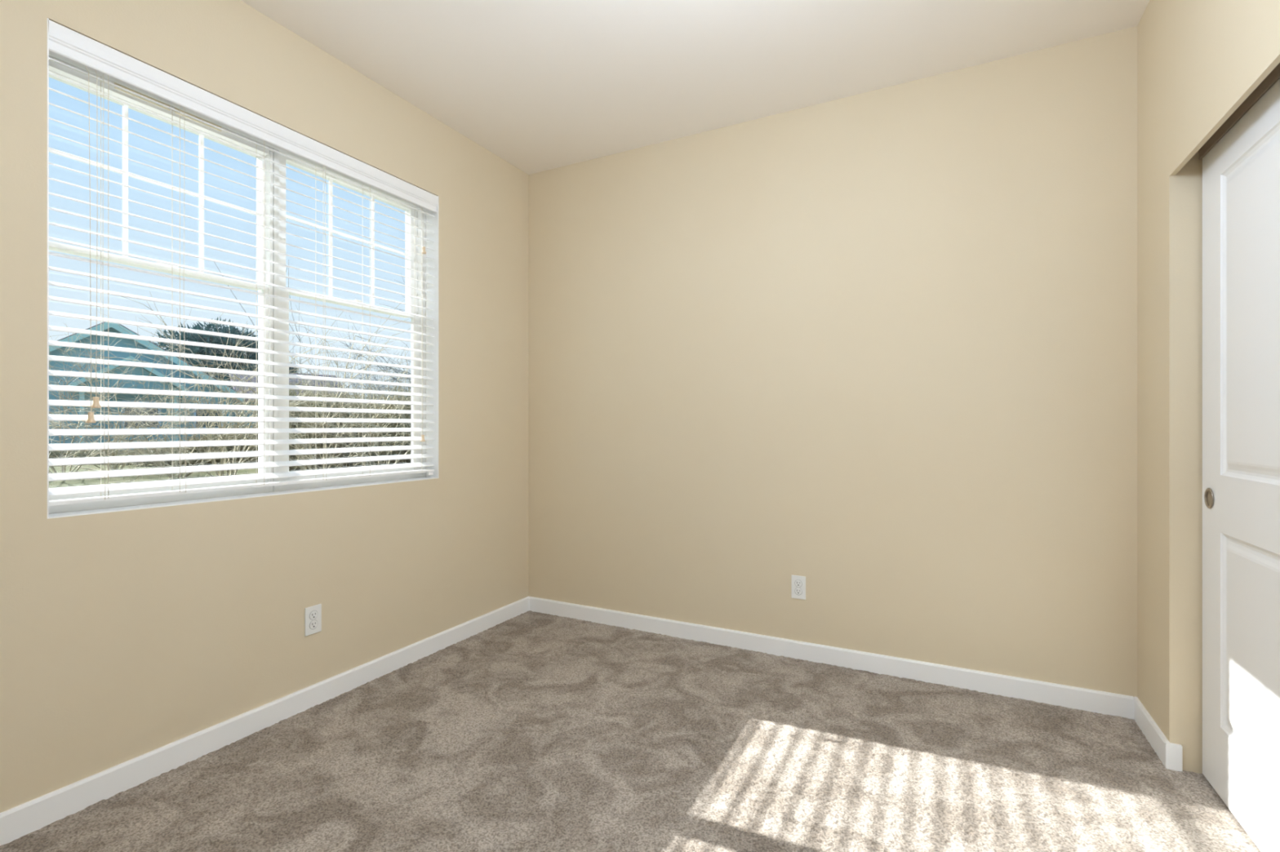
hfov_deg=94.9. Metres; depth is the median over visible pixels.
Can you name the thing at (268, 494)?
trim
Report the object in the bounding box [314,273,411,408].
bare tree
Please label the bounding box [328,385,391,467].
thicket
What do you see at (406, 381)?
bare tree
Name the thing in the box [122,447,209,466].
thicket
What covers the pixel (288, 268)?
bare sapling
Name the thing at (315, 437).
thicket
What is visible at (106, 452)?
thicket
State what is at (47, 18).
trim
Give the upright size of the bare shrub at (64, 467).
5.873 m
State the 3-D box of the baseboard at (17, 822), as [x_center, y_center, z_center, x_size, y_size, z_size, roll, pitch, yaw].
[-1.510,1.117,2.124,0.013,0.089,3.550,0,0,27]
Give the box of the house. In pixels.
[48,321,350,450]
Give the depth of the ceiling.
2.47 m
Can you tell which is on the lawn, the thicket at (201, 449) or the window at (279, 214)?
the thicket at (201, 449)
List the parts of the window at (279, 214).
sash, sash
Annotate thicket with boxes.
[48,449,124,458]
[70,448,149,464]
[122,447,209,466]
[174,422,257,466]
[251,378,333,469]
[288,379,374,471]
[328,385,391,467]
[355,377,411,466]
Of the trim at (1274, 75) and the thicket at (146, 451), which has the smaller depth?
the trim at (1274, 75)
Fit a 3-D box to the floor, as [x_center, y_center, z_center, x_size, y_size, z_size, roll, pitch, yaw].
[0.155,1.159,1.265,3.804,0.007,3.595,0,0,27]
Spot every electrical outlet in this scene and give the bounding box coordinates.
[304,604,321,636]
[791,575,805,599]
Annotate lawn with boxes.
[48,462,318,488]
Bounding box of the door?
[1202,78,1279,851]
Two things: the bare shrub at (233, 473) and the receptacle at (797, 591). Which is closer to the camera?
the receptacle at (797, 591)
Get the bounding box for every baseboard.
[0,596,529,845]
[528,596,1133,719]
[1133,697,1182,771]
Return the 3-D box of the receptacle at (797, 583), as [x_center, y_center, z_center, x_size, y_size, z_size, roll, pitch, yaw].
[0.789,0.785,2.928,0.038,0.038,0.001,0,0,27]
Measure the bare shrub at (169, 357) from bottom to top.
4.926 m
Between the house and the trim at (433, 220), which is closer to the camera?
the trim at (433, 220)
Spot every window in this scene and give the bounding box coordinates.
[48,55,273,514]
[273,148,426,492]
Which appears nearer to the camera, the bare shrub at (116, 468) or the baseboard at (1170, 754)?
the baseboard at (1170, 754)
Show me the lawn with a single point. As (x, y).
(67, 483)
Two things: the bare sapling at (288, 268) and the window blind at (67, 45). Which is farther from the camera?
the bare sapling at (288, 268)
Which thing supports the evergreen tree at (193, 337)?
on the lawn
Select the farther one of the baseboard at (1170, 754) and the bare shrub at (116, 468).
the bare shrub at (116, 468)
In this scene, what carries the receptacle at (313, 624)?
attached to the electrical outlet at (313, 615)
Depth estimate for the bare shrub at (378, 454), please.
14.07 m
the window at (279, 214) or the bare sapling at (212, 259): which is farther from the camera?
the bare sapling at (212, 259)
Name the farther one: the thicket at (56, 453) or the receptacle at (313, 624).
the thicket at (56, 453)
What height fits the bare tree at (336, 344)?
5.082 m
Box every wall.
[0,0,528,813]
[528,26,1137,697]
[1137,0,1279,773]
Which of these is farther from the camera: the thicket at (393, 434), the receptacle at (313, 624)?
the thicket at (393, 434)
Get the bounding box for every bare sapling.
[212,258,359,395]
[231,267,340,398]
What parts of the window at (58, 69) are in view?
sash, sash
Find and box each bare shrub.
[48,308,332,479]
[48,322,236,472]
[48,331,233,480]
[69,291,382,483]
[155,300,411,475]
[240,346,411,469]
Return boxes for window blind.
[48,19,438,506]
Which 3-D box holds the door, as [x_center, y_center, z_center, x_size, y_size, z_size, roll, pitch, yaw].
[1.655,0.132,1.514,0.040,2.037,0.959,0,0,27]
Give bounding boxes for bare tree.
[312,315,411,399]
[313,344,411,403]
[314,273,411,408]
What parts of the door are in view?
finger pull, panel, panel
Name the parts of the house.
porch post, pane, porch post, pane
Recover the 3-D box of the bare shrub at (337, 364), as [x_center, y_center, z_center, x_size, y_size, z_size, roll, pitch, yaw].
[-8.487,-0.255,14.589,7.539,6.272,7.101,0,0,-17]
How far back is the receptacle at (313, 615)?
2.43 m
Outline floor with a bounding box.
[0,610,1260,851]
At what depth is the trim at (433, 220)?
3.06 m
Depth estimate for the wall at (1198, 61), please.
1.99 m
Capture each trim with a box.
[47,17,48,517]
[47,476,439,519]
[426,195,438,477]
[1199,62,1279,159]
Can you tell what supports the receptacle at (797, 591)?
attached to the electrical outlet at (798, 583)
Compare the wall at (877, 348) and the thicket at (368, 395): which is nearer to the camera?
the wall at (877, 348)
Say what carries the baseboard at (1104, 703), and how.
attached to the wall at (877, 348)
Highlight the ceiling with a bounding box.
[240,0,1149,174]
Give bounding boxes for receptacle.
[309,610,318,620]
[309,620,318,629]
[794,579,802,587]
[794,587,802,595]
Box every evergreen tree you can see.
[152,317,257,388]
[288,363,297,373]
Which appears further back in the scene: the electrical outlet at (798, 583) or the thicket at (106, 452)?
the thicket at (106, 452)
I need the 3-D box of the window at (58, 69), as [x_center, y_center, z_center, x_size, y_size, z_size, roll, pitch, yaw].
[-1.703,-0.463,2.043,0.084,1.459,0.798,0,0,27]
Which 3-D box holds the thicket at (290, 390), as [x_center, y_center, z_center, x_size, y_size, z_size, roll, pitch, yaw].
[-10.571,-0.160,18.539,2.451,2.953,3.338,0,0,-2]
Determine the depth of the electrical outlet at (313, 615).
2.43 m
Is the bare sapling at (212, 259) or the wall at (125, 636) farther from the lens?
the bare sapling at (212, 259)

